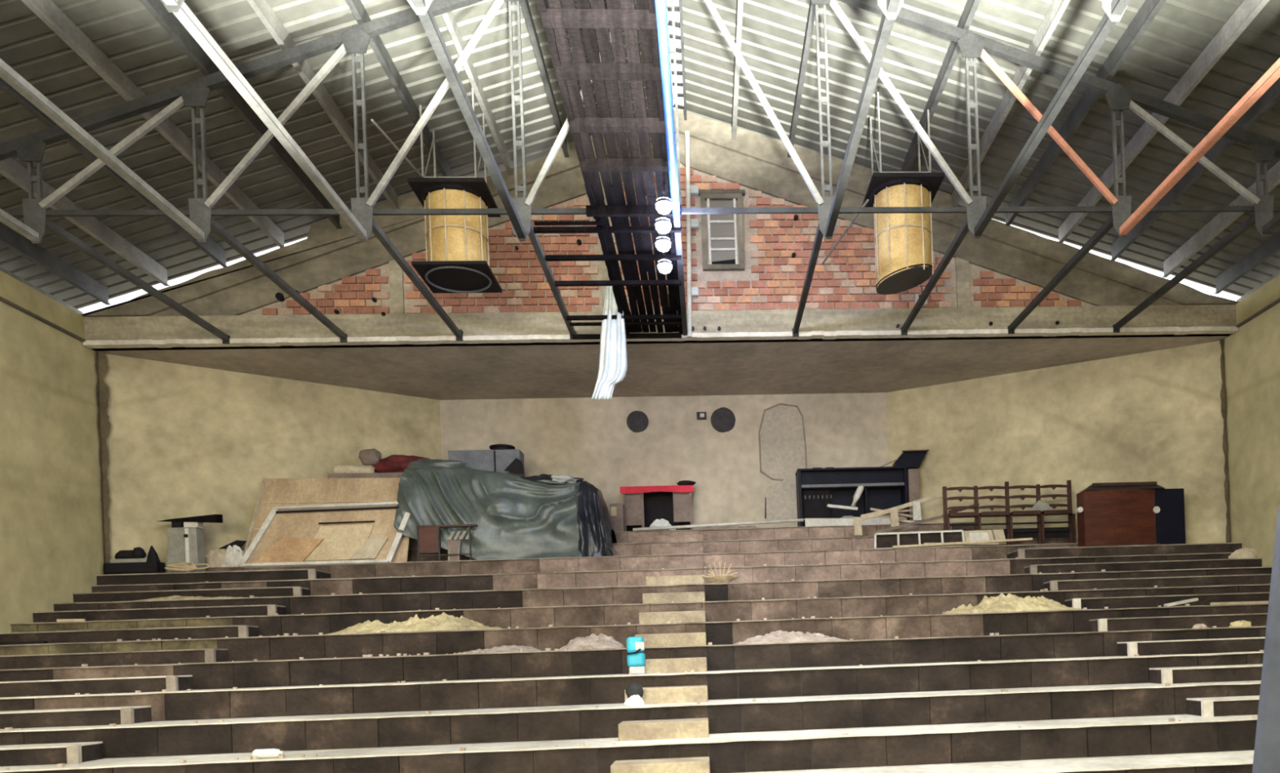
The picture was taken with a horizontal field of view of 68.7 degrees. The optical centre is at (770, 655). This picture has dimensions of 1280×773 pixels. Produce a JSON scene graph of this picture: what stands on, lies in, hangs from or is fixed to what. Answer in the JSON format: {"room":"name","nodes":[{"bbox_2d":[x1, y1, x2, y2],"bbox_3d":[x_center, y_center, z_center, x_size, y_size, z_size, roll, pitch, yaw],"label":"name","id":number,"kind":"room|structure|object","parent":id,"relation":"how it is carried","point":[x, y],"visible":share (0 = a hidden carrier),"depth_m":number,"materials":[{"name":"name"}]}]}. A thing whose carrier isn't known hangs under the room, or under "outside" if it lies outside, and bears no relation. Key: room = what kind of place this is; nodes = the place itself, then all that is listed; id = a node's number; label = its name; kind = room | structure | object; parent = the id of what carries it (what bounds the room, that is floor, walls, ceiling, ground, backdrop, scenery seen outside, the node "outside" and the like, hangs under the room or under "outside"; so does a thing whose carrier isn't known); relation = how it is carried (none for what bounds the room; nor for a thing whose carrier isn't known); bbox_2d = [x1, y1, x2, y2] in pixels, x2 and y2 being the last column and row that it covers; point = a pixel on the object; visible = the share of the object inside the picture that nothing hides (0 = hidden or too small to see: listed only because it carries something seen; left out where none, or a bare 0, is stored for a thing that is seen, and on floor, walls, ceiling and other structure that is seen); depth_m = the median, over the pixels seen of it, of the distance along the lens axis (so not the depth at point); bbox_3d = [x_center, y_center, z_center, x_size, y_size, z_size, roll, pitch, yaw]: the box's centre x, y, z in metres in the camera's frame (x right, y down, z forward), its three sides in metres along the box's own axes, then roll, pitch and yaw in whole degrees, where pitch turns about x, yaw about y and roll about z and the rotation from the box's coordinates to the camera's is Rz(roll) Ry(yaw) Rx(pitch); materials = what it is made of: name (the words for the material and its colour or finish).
{"room":"abandoned theater auditorium","nodes":[
{"label":"abandoned theater auditorium","id":0,"kind":"room"},
{"bbox_2d":[0,266,111,632],"bbox_3d":[-9.468,-1.492,5.091,0.393,7.635,18.400,-2,0,-4],"label":"wall","id":1,"kind":"structure","parent":0,"point":[55,424],"depth_m":12.73,"materials":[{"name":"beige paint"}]},
{"bbox_2d":[0,0,1279,244],"bbox_3d":[-1.093,-6.348,10.245,17.967,3.494,0.100,-2,0,-4],"label":"roof truss","id":2,"kind":"object","parent":1,"relation":"attached to","point":[30,148],"visible":0.91,"depth_m":10.15,"materials":[{"name":"metal"}]},
{"bbox_2d":[533,0,683,339],"bbox_3d":[-1.784,-4.926,9.089,1.752,0.211,9.950,-2,0,-4],"label":"walkway","id":3,"kind":"object","parent":2,"relation":"on","point":[619,15],"visible":0.87,"depth_m":8.94,"materials":[{"name":"metal"}]},
{"bbox_2d":[591,285,627,399],"bbox_3d":[-2.318,-4.475,13.179,0.527,1.673,0.165,-2,0,-4],"label":"hanging cloth","id":4,"kind":"object","parent":3,"relation":"hanging from","point":[613,362],"visible":0.85,"depth_m":13.19,"materials":[{"name":"fabric"}]},
{"bbox_2d":[654,233,671,252],"bbox_3d":[-1.237,-4.784,10.671,0.190,0.230,0.190,-2,0,-4],"label":"work lamp","id":5,"kind":"object","parent":3,"relation":"hanging from","point":[663,243],"visible":0.98,"depth_m":10.62,"materials":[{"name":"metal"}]},
{"bbox_2d":[654,216,671,233],"bbox_3d":[-1.184,-4.786,10.218,0.190,0.230,0.190,-2,0,-4],"label":"work lamp","id":6,"kind":"object","parent":3,"relation":"hanging from","point":[663,224],"visible":0.97,"depth_m":10.16,"materials":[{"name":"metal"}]},
{"bbox_2d":[654,191,672,214],"bbox_3d":[-1.124,-4.788,9.769,0.190,0.230,0.190,-2,0,-4],"label":"work lamp","id":7,"kind":"object","parent":3,"relation":"hanging from","point":[664,205],"visible":1,"depth_m":9.71,"materials":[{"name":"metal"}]},
{"bbox_2d":[657,257,672,273],"bbox_3d":[-1.288,-4.782,11.280,0.190,0.230,0.190,-2,0,-4],"label":"work lamp","id":8,"kind":"object","parent":3,"relation":"hanging from","point":[664,265],"visible":1,"depth_m":11.22,"materials":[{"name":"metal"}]},
{"bbox_2d":[160,0,1127,22],"bbox_3d":[-0.858,-6.357,6.683,17.967,3.494,0.100,-2,0,-4],"label":"roof truss","id":9,"kind":"object","parent":1,"relation":"attached to","point":[1106,4],"visible":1,"depth_m":6.77,"materials":[{"name":"metal"}]},
{"bbox_2d":[103,353,441,573],"bbox_3d":[-8.125,-2.673,15.534,5.134,4.500,0.250,-2,0,-37],"label":"wall","id":10,"kind":"structure","parent":0,"point":[183,441],"depth_m":14.86,"materials":[{"name":"paint"}]},
{"bbox_2d":[0,695,1259,772],"bbox_3d":[-0.761,1.019,8.963,17.590,0.776,0.880,-2,0,-4],"label":"tier","id":11,"kind":"object","parent":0,"point":[1226,723],"visible":0.95,"depth_m":8.68,"materials":[{"name":"wood"}]},
{"bbox_2d":[252,748,284,758],"bbox_3d":[-4.557,0.889,8.393,0.262,0.084,0.084,-2,0,-4],"label":"plastic bottle","id":12,"kind":"object","parent":11,"relation":"on","point":[264,753],"visible":0.98,"depth_m":8.36,"materials":[{"name":"white paint"}]},
{"bbox_2d":[4,555,1263,769],"bbox_3d":[-1.301,-0.272,11.371,13.937,2.179,5.713,-2,0,-4],"label":"crumbs","id":13,"kind":"object","parent":11,"relation":"on","point":[60,765],"visible":0.97,"depth_m":10.72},
{"bbox_2d":[0,663,1262,758],"bbox_3d":[-0.825,0.714,9.762,17.590,0.776,0.879,-2,0,-4],"label":"tier","id":14,"kind":"object","parent":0,"point":[135,734],"visible":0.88,"depth_m":9.36,"materials":[{"name":"wood"}]},
{"bbox_2d":[625,682,643,697],"bbox_3d":[-1.409,0.380,9.607,0.186,0.200,0.118,-2,0,-4],"label":"cup","id":15,"kind":"object","parent":14,"relation":"on","point":[634,688],"visible":0.62,"depth_m":9.56,"materials":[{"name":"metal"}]},
{"bbox_2d":[623,694,644,706],"bbox_3d":[-1.394,0.458,9.462,0.211,0.113,0.112,-2,0,-4],"label":"rag","id":16,"kind":"object","parent":14,"relation":"on","point":[635,700],"visible":1,"depth_m":9.43,"materials":[{"name":"fabric"}]},
{"bbox_2d":[0,636,1265,721],"bbox_3d":[-0.888,0.409,10.560,17.590,0.776,0.880,-2,0,-4],"label":"tier","id":17,"kind":"object","parent":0,"point":[176,703],"visible":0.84,"depth_m":10.14,"materials":[{"name":"wood"}]},
{"bbox_2d":[626,636,645,674],"bbox_3d":[-1.507,0.002,10.384,0.198,0.420,0.232,-2,0,-4],"label":"can","id":18,"kind":"object","parent":17,"relation":"on","point":[636,660],"visible":0.96,"depth_m":10.31,"materials":[{"name":"blue plastic"}]},
{"bbox_2d":[0,613,1267,689],"bbox_3d":[-0.952,0.104,11.359,17.590,0.776,0.880,-2,0,-4],"label":"tier","id":19,"kind":"object","parent":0,"point":[210,668],"visible":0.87,"depth_m":10.93,"materials":[{"name":"wood"}]},
{"bbox_2d":[455,644,540,653],"bbox_3d":[-3.300,-0.081,11.194,0.917,0.096,0.700,-2,0,-4],"label":"rubble","id":20,"kind":"object","parent":19,"relation":"on","point":[504,648],"visible":0.84,"depth_m":11.10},
{"bbox_2d":[558,633,624,650],"bbox_3d":[-2.188,-0.173,11.268,0.762,0.202,0.700,-2,0,-4],"label":"rubble","id":21,"kind":"object","parent":19,"relation":"on","point":[602,641],"visible":0.99,"depth_m":11.20,"materials":[{"name":"concrete"}]},
{"bbox_2d":[733,630,844,644],"bbox_3d":[0.236,-0.243,11.428,1.407,0.168,0.700,-2,0,-4],"label":"rubble","id":22,"kind":"object","parent":19,"relation":"on","point":[780,636],"visible":0.93,"depth_m":11.30,"materials":[{"name":"concrete"}]},
{"bbox_2d":[0,591,1269,662],"bbox_3d":[-1.016,-0.201,12.157,17.590,0.776,0.880,-2,0,-4],"label":"tier","id":23,"kind":"object","parent":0,"point":[243,642],"visible":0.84,"depth_m":11.72,"materials":[{"name":"wood"}]},
{"bbox_2d":[0,640,47,644],"bbox_3d":[-9.139,-0.152,11.300,0.474,0.035,0.100,-2,0,-16],"label":"scrap","id":24,"kind":"object","parent":23,"relation":"on","point":[32,642],"visible":0.91,"depth_m":11.26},
{"bbox_2d":[327,612,501,634],"bbox_3d":[-4.571,-0.432,11.913,2.081,0.273,0.700,-2,0,-4],"label":"heap","id":25,"kind":"object","parent":23,"relation":"on","point":[444,621],"visible":0.95,"depth_m":11.82,"materials":[{"name":"sand"}]},
{"bbox_2d":[945,592,1080,613],"bbox_3d":[3.269,-0.720,12.430,1.762,0.293,0.700,-2,0,-4],"label":"heap","id":26,"kind":"object","parent":23,"relation":"on","point":[1010,602],"visible":0.98,"depth_m":12.30,"materials":[{"name":"sand"}]},
{"bbox_2d":[1210,600,1268,604],"bbox_3d":[6.256,-0.699,12.317,0.843,0.035,0.040,-2,0,-11],"label":"scrap","id":27,"kind":"object","parent":23,"relation":"on","point":[1255,602],"visible":0.86,"depth_m":12.29,"materials":[{"name":"brown wood"}]},
{"bbox_2d":[0,0,1279,309],"bbox_3d":[-0.766,-6.921,4.992,19.000,3.013,19.030,-2,0,-4],"label":"ceiling","id":28,"kind":"structure","parent":0,"point":[86,57],"depth_m":11.81,"materials":[{"name":"metal"}]},
{"bbox_2d":[407,87,502,293],"bbox_3d":[-4.109,-6.066,12.070,0.940,2.350,0.940,-2,0,-4],"label":"lamp","id":29,"kind":"object","parent":28,"relation":"hanging from","point":[456,252],"visible":0.91,"depth_m":11.78,"materials":[{"name":"beige fabric"}]},
{"bbox_2d":[371,119,423,177],"bbox_3d":[-4.355,-5.926,10.896,0.018,0.237,1.714,-2,0,-2],"label":"wire","id":30,"kind":"object","parent":29,"relation":"attached to","point":[372,120],"visible":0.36,"depth_m":10.65,"materials":[{"name":"metal"}]},
{"bbox_2d":[861,92,944,294],"bbox_3d":[1.772,-6.183,12.458,0.940,2.466,0.940,-2,0,-4],"label":"lamp","id":31,"kind":"object","parent":28,"relation":"hanging from","point":[904,252],"visible":0.94,"depth_m":12.15,"materials":[{"name":"beige wood"}]},
{"bbox_2d":[9,573,1271,636],"bbox_3d":[-1.079,-0.506,12.956,17.590,0.776,0.878,-2,0,-4],"label":"tier","id":32,"kind":"object","parent":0,"point":[263,616],"visible":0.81,"depth_m":12.53,"materials":[{"name":"wood"}]},
{"bbox_2d":[205,542,1078,578],"bbox_3d":[-1.270,-1.419,15.350,16.310,0.772,0.880,-2,0,-4],"label":"tier","id":33,"kind":"object","parent":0,"point":[982,552],"visible":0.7,"depth_m":14.92,"materials":[{"name":"wood"}]},
{"bbox_2d":[204,548,226,568],"bbox_3d":[-8.694,-1.529,14.550,0.689,0.305,0.155,-2,0,-4],"label":"sheet","id":34,"kind":"object","parent":33,"relation":"on","point":[215,558],"visible":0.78,"depth_m":14.48,"materials":[{"name":"fabric"}]},
{"bbox_2d":[221,545,244,567],"bbox_3d":[-8.467,-1.563,14.559,0.438,0.357,0.213,-2,0,-4],"label":"bag","id":35,"kind":"object","parent":33,"relation":"on","point":[234,554],"visible":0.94,"depth_m":14.49,"materials":[{"name":"plastic"}]},
{"bbox_2d":[244,477,409,562],"bbox_3d":[-7.095,-2.182,14.929,2.644,1.516,0.540,-2,0,-4],"label":"leaning plywood","id":36,"kind":"object","parent":33,"relation":"on","point":[273,492],"visible":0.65,"depth_m":15.07,"materials":[{"name":"brown wood"}]},
{"bbox_2d":[416,524,477,561],"bbox_3d":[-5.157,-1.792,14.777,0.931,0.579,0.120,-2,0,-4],"label":"desk","id":37,"kind":"object","parent":33,"relation":"on","point":[428,536],"visible":1,"depth_m":14.71,"materials":[{"name":"brown wood"}]},
{"bbox_2d":[447,530,472,560],"bbox_3d":[-4.954,-1.748,14.765,0.390,0.482,0.070,-2,0,-4],"label":"folding chair","id":38,"kind":"object","parent":33,"relation":"on","point":[453,545],"visible":1,"depth_m":14.75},
{"bbox_2d":[394,466,591,559],"bbox_3d":[-4.451,-2.369,15.577,3.273,1.669,1.439,-2,0,-4],"label":"tarpaulin","id":39,"kind":"object","parent":33,"relation":"on","point":[515,517],"visible":0.92,"depth_m":15.04,"materials":[{"name":"plastic"}]},
{"bbox_2d":[406,458,471,468],"bbox_3d":[-5.587,-3.186,15.591,1.084,0.257,0.455,-2,0,-4],"label":"bunch","id":40,"kind":"object","parent":39,"relation":"on","point":[420,463],"visible":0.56,"depth_m":15.43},
{"bbox_2d":[504,457,524,474],"bbox_3d":[-4.367,-3.228,15.749,0.333,0.276,0.030,-2,0,-4],"label":"sheet","id":41,"kind":"object","parent":39,"relation":"on","point":[516,466],"visible":1,"depth_m":15.74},
{"bbox_2d":[521,474,584,484],"bbox_3d":[-3.736,-2.913,15.596,1.246,0.280,0.389,-2,0,-4],"label":"bags","id":42,"kind":"object","parent":39,"relation":"on","point":[543,478],"visible":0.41,"depth_m":15.48},
{"bbox_2d":[551,473,576,483],"bbox_3d":[-3.478,-2.965,15.498,0.454,0.165,0.263,-2,0,7],"label":"rag","id":43,"kind":"object","parent":42,"relation":"on","point":[562,478],"visible":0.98,"depth_m":15.42,"materials":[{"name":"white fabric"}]},
{"bbox_2d":[577,480,617,556],"bbox_3d":[-2.924,-2.277,15.712,0.589,1.370,1.388,-2,0,-4],"label":"sheet","id":44,"kind":"object","parent":33,"relation":"on","point":[597,535],"visible":0.98,"depth_m":15.14,"materials":[{"name":"plastic"}]},
{"bbox_2d":[874,529,964,550],"bbox_3d":[2.464,-1.905,15.265,1.516,0.294,0.070,-2,0,-4],"label":"frame","id":45,"kind":"object","parent":33,"relation":"on","point":[886,540],"visible":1,"depth_m":15.27,"materials":[{"name":"white paint"}]},
{"bbox_2d":[892,537,1032,548],"bbox_3d":[3.172,-1.853,15.241,2.334,0.105,0.090,-2,0,-4],"label":"plank","id":46,"kind":"object","parent":33,"relation":"on","point":[1021,539],"visible":1,"depth_m":15.20,"materials":[{"name":"brown wood"}]},
{"bbox_2d":[964,528,1006,546],"bbox_3d":[3.561,-1.954,15.437,0.705,0.261,0.270,-2,0,-4],"label":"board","id":47,"kind":"object","parent":33,"relation":"on","point":[981,535],"visible":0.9,"depth_m":15.31,"materials":[{"name":"brown wood"}]},
{"bbox_2d":[942,480,1075,545],"bbox_3d":[4.082,-2.403,15.748,2.236,1.146,0.220,-2,0,-4],"label":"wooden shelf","id":48,"kind":"object","parent":33,"relation":"on","point":[1042,532],"visible":0.94,"depth_m":15.80,"materials":[{"name":"brown wood"}]},
{"bbox_2d":[1030,500,1052,511],"bbox_3d":[4.608,-2.558,15.773,0.418,0.194,0.060,-2,0,-4],"label":"scrap","id":49,"kind":"object","parent":48,"relation":"on","point":[1039,505],"visible":1,"depth_m":15.77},
{"bbox_2d":[80,108,1238,351],"bbox_3d":[-1.380,-6.597,14.241,17.990,3.502,0.330,-2,0,-4],"label":"wall","id":50,"kind":"structure","parent":0,"point":[990,279],"depth_m":14.19,"materials":[{"name":"brick"}]},
{"bbox_2d":[0,208,230,343],"bbox_3d":[-7.661,-4.565,8.109,0.125,0.352,11.170,-2,0,-4],"label":"bar","id":51,"kind":"object","parent":50,"relation":"attached to","point":[6,219],"visible":1,"depth_m":10.88,"materials":[{"name":"metal"}]},
{"bbox_2d":[0,58,347,342],"bbox_3d":[-5.974,-4.625,8.221,0.125,0.352,11.170,-2,0,-4],"label":"bar","id":52,"kind":"object","parent":50,"relation":"attached to","point":[8,74],"visible":1,"depth_m":8.78,"materials":[{"name":"metal"}]},
{"bbox_2d":[162,0,462,341],"bbox_3d":[-4.287,-4.685,8.332,0.125,0.352,11.170,-2,0,-4],"label":"bar","id":53,"kind":"object","parent":50,"relation":"attached to","point":[186,17],"visible":1,"depth_m":8.21,"materials":[{"name":"metal"}]},
{"bbox_2d":[411,0,576,339],"bbox_3d":[-2.600,-4.745,8.444,0.125,0.352,11.170,-2,0,-4],"label":"bar","id":54,"kind":"object","parent":50,"relation":"attached to","point":[429,24],"visible":0.96,"depth_m":8.25,"materials":[{"name":"metal"}]},
{"bbox_2d":[653,0,687,335],"bbox_3d":[-0.931,-4.902,8.584,0.090,0.137,11.230,-2,0,-4],"label":"bar","id":55,"kind":"object","parent":50,"relation":"attached to","point":[660,6],"visible":0.9,"depth_m":8.47,"materials":[{"name":"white metal"}]},
{"bbox_2d":[684,130,698,337],"bbox_3d":[-1.194,-6.399,14.084,0.248,3.116,0.145,-2,0,-4],"label":"conduit pipe","id":56,"kind":"object","parent":50,"relation":"attached to","point":[691,190],"visible":1,"depth_m":14.02,"materials":[{"name":"metal"}]},
{"bbox_2d":[698,189,745,271],"bbox_3d":[-0.737,-6.529,14.228,0.739,1.206,0.150,-2,0,-4],"label":"window","id":57,"kind":"structure","parent":50,"relation":"in","point":[722,228],"depth_m":14.20,"materials":[{"name":"metal"}]},
{"bbox_2d":[822,199,868,264],"bbox_3d":[1.054,-6.048,13.272,0.022,0.057,1.957,-2,0,-15],"label":"rod","id":58,"kind":"object","parent":50,"relation":"attached to","point":[867,200],"visible":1,"depth_m":13.25,"materials":[{"name":"metal"}]},
{"bbox_2d":[791,0,900,337],"bbox_3d":[0.748,-4.864,8.665,0.125,0.352,11.170,-2,0,-4],"label":"bar","id":59,"kind":"object","parent":50,"relation":"attached to","point":[886,26],"visible":1,"depth_m":8.46,"materials":[{"name":"metal"}]},
{"bbox_2d":[900,0,1130,335],"bbox_3d":[2.435,-4.923,8.776,0.125,0.352,11.170,-2,0,-4],"label":"bar","id":60,"kind":"object","parent":50,"relation":"attached to","point":[1104,27],"visible":1,"depth_m":8.62,"materials":[{"name":"metal"}]},
{"bbox_2d":[1007,57,1279,333],"bbox_3d":[4.122,-4.983,8.887,0.125,0.352,11.170,-2,0,-4],"label":"bar","id":61,"kind":"object","parent":50,"relation":"attached to","point":[1272,75],"visible":1,"depth_m":9.45,"materials":[{"name":"metal"}]},
{"bbox_2d":[1112,213,1279,333],"bbox_3d":[5.809,-5.043,8.999,0.125,0.352,11.170,-2,0,-4],"label":"bar","id":62,"kind":"object","parent":50,"relation":"attached to","point":[1274,223],"visible":1,"depth_m":12.01,"materials":[{"name":"metal"}]},
{"bbox_2d":[97,336,1227,399],"bbox_3d":[-1.440,-4.962,16.022,17.990,0.200,3.260,-2,0,-4],"label":"ceiling","id":63,"kind":"structure","parent":0,"point":[753,368],"depth_m":15.44,"materials":[{"name":"concrete"}]},
{"bbox_2d":[53,557,1271,614],"bbox_3d":[-1.143,-0.811,13.754,17.590,0.776,0.878,-2,0,-4],"label":"tier","id":64,"kind":"object","parent":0,"point":[296,600],"visible":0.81,"depth_m":13.34,"materials":[{"name":"wood"}]},
{"bbox_2d":[135,595,242,600],"bbox_3d":[-8.245,-0.853,13.275,1.606,0.148,0.700,-2,0,-4],"label":"heap","id":65,"kind":"object","parent":64,"relation":"on","point":[175,597],"visible":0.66,"depth_m":13.02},
{"bbox_2d":[702,561,738,583],"bbox_3d":[-0.735,-1.209,13.560,0.542,0.330,0.334,-2,0,-4],"label":"wicker basket","id":66,"kind":"object","parent":64,"relation":"on","point":[722,579],"visible":0.92,"depth_m":13.51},
{"bbox_2d":[1228,546,1258,559],"bbox_3d":[7.394,-1.592,14.394,0.539,0.196,0.168,-2,0,-4],"label":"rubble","id":67,"kind":"object","parent":64,"relation":"on","point":[1246,552],"visible":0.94,"depth_m":14.35,"materials":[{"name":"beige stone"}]},
{"bbox_2d":[439,392,888,529],"bbox_3d":[-1.877,-2.895,17.376,8.350,4.500,0.290,-2,0,-4],"label":"wall","id":68,"kind":"structure","parent":0,"point":[743,455],"depth_m":17.31,"materials":[{"name":"paint"}]},
{"bbox_2d":[90,542,1242,595],"bbox_3d":[-1.206,-1.116,14.551,17.590,0.776,0.880,-2,0,-4],"label":"tier","id":69,"kind":"object","parent":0,"point":[318,582],"visible":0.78,"depth_m":14.10,"materials":[{"name":"wood"}]},
{"bbox_2d":[103,546,165,574],"bbox_3d":[-9.534,-1.427,13.856,0.791,0.421,0.209,-2,0,-4],"label":"tray","id":70,"kind":"object","parent":69,"relation":"on","point":[126,562],"visible":0.91,"depth_m":13.78,"materials":[{"name":"plastic"}]},
{"bbox_2d":[166,527,205,573],"bbox_3d":[-8.994,-1.596,14.198,0.481,0.720,0.250,-2,0,-4],"label":"base cabinet","id":71,"kind":"object","parent":69,"relation":"on","point":[184,544],"visible":0.65,"depth_m":14.10,"materials":[{"name":"white paint"}]},
{"bbox_2d":[156,514,222,528],"bbox_3d":[-8.934,-2.066,14.217,0.886,0.215,0.218,-2,0,-4],"label":"plank","id":72,"kind":"object","parent":71,"relation":"on","point":[197,522],"visible":0.93,"depth_m":14.13,"materials":[{"name":"black wood"}]},
{"bbox_2d":[164,562,210,570],"bbox_3d":[-8.787,-1.337,13.924,0.657,0.140,0.137,-2,0,-4],"label":"cable coil","id":73,"kind":"object","parent":69,"relation":"on","point":[184,566],"visible":1,"depth_m":13.89,"materials":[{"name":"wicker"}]},
{"bbox_2d":[1075,481,1186,546],"bbox_3d":[5.856,-2.308,15.139,1.820,1.090,0.370,-2,0,-4],"label":"base cabinet","id":74,"kind":"object","parent":69,"relation":"on","point":[1136,513],"visible":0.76,"depth_m":15.00,"materials":[{"name":"brown wood"}]},
{"bbox_2d":[407,534,1068,561],"bbox_3d":[-1.473,-1.719,16.139,13.630,0.772,0.879,-2,0,-4],"label":"tier","id":75,"kind":"object","parent":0,"point":[678,540],"visible":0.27,"depth_m":15.83,"materials":[{"name":"wood"}]},
{"bbox_2d":[327,472,417,548],"bbox_3d":[-6.603,-2.402,15.615,1.514,1.288,0.380,-2,0,-4],"label":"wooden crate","id":76,"kind":"object","parent":75,"relation":"on","point":[412,542],"visible":0.14,"depth_m":15.42,"materials":[{"name":"wood"}]},
{"bbox_2d":[331,464,376,473],"bbox_3d":[-7.018,-3.112,15.600,0.694,0.225,0.272,-2,0,-4],"label":"rolled mat","id":77,"kind":"object","parent":76,"relation":"on","point":[338,468],"visible":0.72,"depth_m":15.49,"materials":[{"name":"beige fabric"}]},
{"bbox_2d":[372,454,428,472],"bbox_3d":[-6.254,-3.230,15.782,1.102,0.355,0.475,-2,0,-4],"label":"cloth","id":78,"kind":"object","parent":76,"relation":"on","point":[393,463],"visible":0.53,"depth_m":15.62,"materials":[{"name":"fabric"}]},
{"bbox_2d":[358,448,382,465],"bbox_3d":[-6.795,-3.371,15.696,0.388,0.291,0.270,-2,0,-4],"label":"bundle","id":79,"kind":"object","parent":78,"relation":"on","point":[367,456],"visible":0.96,"depth_m":15.60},
{"bbox_2d":[448,448,524,478],"bbox_3d":[-4.916,-2.681,16.110,1.208,1.725,0.415,-2,0,-4],"label":"locker","id":80,"kind":"object","parent":75,"relation":"on","point":[495,460],"visible":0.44,"depth_m":15.92,"materials":[{"name":"metal"}]},
{"bbox_2d":[488,444,515,449],"bbox_3d":[-4.679,-3.597,16.136,0.430,0.090,0.430,-2,0,-4],"label":"basin","id":81,"kind":"object","parent":80,"relation":"on","point":[495,446],"visible":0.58,"depth_m":15.97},
{"bbox_2d":[853,491,947,536],"bbox_3d":[2.341,-2.514,16.343,1.742,0.803,0.270,-2,0,-7],"label":"frame","id":82,"kind":"object","parent":75,"relation":"on","point":[893,511],"visible":0.93,"depth_m":16.37,"materials":[{"name":"brown wood"}]},
{"bbox_2d":[614,522,974,542],"bbox_3d":[-1.683,-1.937,16.935,10.930,0.609,0.890,-2,0,-4],"label":"tier","id":83,"kind":"object","parent":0,"point":[730,534],"visible":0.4,"depth_m":16.64,"materials":[{"name":"concrete"}]},
{"bbox_2d":[609,503,625,531],"bbox_3d":[-2.759,-2.462,16.705,0.242,0.520,0.310,-2,0,-4],"label":"carton","id":84,"kind":"object","parent":83,"relation":"on","point":[616,510],"visible":0.68,"depth_m":16.56,"materials":[{"name":"cardboard"}]},
{"bbox_2d":[619,484,693,531],"bbox_3d":[-2.060,-2.654,16.992,1.328,0.854,0.451,-2,0,-4],"label":"table","id":85,"kind":"object","parent":83,"relation":"on","point":[643,505],"visible":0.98,"depth_m":16.88,"materials":[{"name":"wood"}]},
{"bbox_2d":[649,518,675,530],"bbox_3d":[-1.958,-2.347,16.630,0.525,0.234,0.198,-2,0,-4],"label":"rag","id":86,"kind":"object","parent":83,"relation":"on","point":[662,522],"visible":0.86,"depth_m":16.58,"materials":[{"name":"fabric"}]},
{"bbox_2d":[632,518,803,531],"bbox_3d":[-0.921,-2.332,16.496,3.044,0.146,0.056,-2,0,-3],"label":"tube","id":87,"kind":"object","parent":83,"relation":"on","point":[797,519],"visible":1,"depth_m":16.48,"materials":[{"name":"paint"}]},
{"bbox_2d":[697,524,757,529],"bbox_3d":[-0.778,-2.320,16.741,1.220,0.097,0.220,-2,0,-4],"label":"rubble","id":88,"kind":"object","parent":83,"relation":"on","point":[748,526],"visible":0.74,"depth_m":16.67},
{"bbox_2d":[804,518,890,527],"bbox_3d":[1.411,-2.426,16.770,1.562,0.167,0.069,-2,0,-4],"label":"board","id":89,"kind":"object","parent":83,"relation":"on","point":[808,522],"visible":0.86,"depth_m":16.75,"materials":[{"name":"paint"}]},
{"bbox_2d":[795,466,908,526],"bbox_3d":[1.514,-2.906,17.134,2.031,1.105,0.460,-2,0,-4],"label":"piano","id":90,"kind":"object","parent":83,"relation":"on","point":[885,487],"visible":0.85,"depth_m":17.09,"materials":[{"name":"paint"}]},
{"bbox_2d":[801,482,904,488],"bbox_3d":[1.511,-3.129,17.054,1.911,0.050,0.180,-2,0,-4],"label":"keyboard","id":91,"kind":"object","parent":90,"relation":"attached to","point":[804,485],"depth_m":17.00,"materials":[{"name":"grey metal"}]},
{"bbox_2d":[851,484,864,506],"bbox_3d":[1.596,-2.909,16.889,0.254,0.402,0.120,-2,0,-4],"label":"paddle","id":92,"kind":"object","parent":90,"relation":"in","point":[860,489],"visible":1,"depth_m":16.85,"materials":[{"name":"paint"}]},
{"bbox_2d":[880,449,928,470],"bbox_3d":[2.462,-3.620,17.145,0.920,0.306,0.325,-2,0,-4],"label":"case","id":93,"kind":"object","parent":90,"relation":"on","point":[913,459],"visible":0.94,"depth_m":17.07,"materials":[{"name":"black paint"}]},
{"bbox_2d":[906,468,919,520],"bbox_3d":[2.659,-2.919,17.194,0.200,1.050,0.250,-2,0,-4],"label":"board","id":94,"kind":"object","parent":83,"relation":"on","point":[913,475],"visible":0.57,"depth_m":17.07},
{"bbox_2d":[610,750,1253,772],"bbox_3d":[-0.698,1.326,8.165,17.590,0.772,0.880,-2,0,-4],"label":"tier","id":95,"kind":"object","parent":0,"point":[1239,761],"visible":0.94,"depth_m":8.25,"materials":[{"name":"wood"}]},
{"bbox_2d":[886,341,1226,543],"bbox_3d":[4.947,-3.138,16.474,5.829,4.500,0.250,-2,0,24],"label":"wall","id":96,"kind":"structure","parent":0,"point":[1156,415],"depth_m":16.16,"materials":[{"name":"paint"}]},
{"bbox_2d":[1219,271,1279,566],"bbox_3d":[8.194,-2.120,6.408,0.343,7.635,18.700,-2,0,-4],"label":"wall","id":97,"kind":"structure","parent":0,"point":[1250,357],"depth_m":14.38,"materials":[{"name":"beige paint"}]},
{"label":"outside","id":98,"kind":"structure","parent":0,"visible":0},
{"bbox_2d":[238,501,410,568],"bbox_3d":[-7.036,-1.930,14.703,2.644,1.045,0.385,-2,0,-4],"label":"wooden panel","id":99,"kind":"object","parent":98,"point":[352,533],"visible":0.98,"depth_m":14.72,"materials":[{"name":"white paint"}]},
{"bbox_2d":[254,537,324,563],"bbox_3d":[-7.589,-1.646,14.561,1.044,0.436,0.129,-2,0,-4],"label":"plywood offcut","id":100,"kind":"object","parent":99,"relation":"on","point":[283,549],"visible":1,"depth_m":14.55,"materials":[{"name":"wood"}]},
{"bbox_3d":[-0.280,1.851,2.120,18.090,0.300,11.277,-2,0,-4],"label":"floor","id":101,"kind":"structure","parent":0,"visible":0},
{"bbox_2d":[1252,508,1279,772],"bbox_3d":[2.889,0.377,5.231,0.577,2.422,0.060,-2,0,-4],"label":"post","id":102,"kind":"object","parent":101,"relation":"on","point":[1266,759],"visible":1,"depth_m":5.20,"materials":[{"name":"metal"}]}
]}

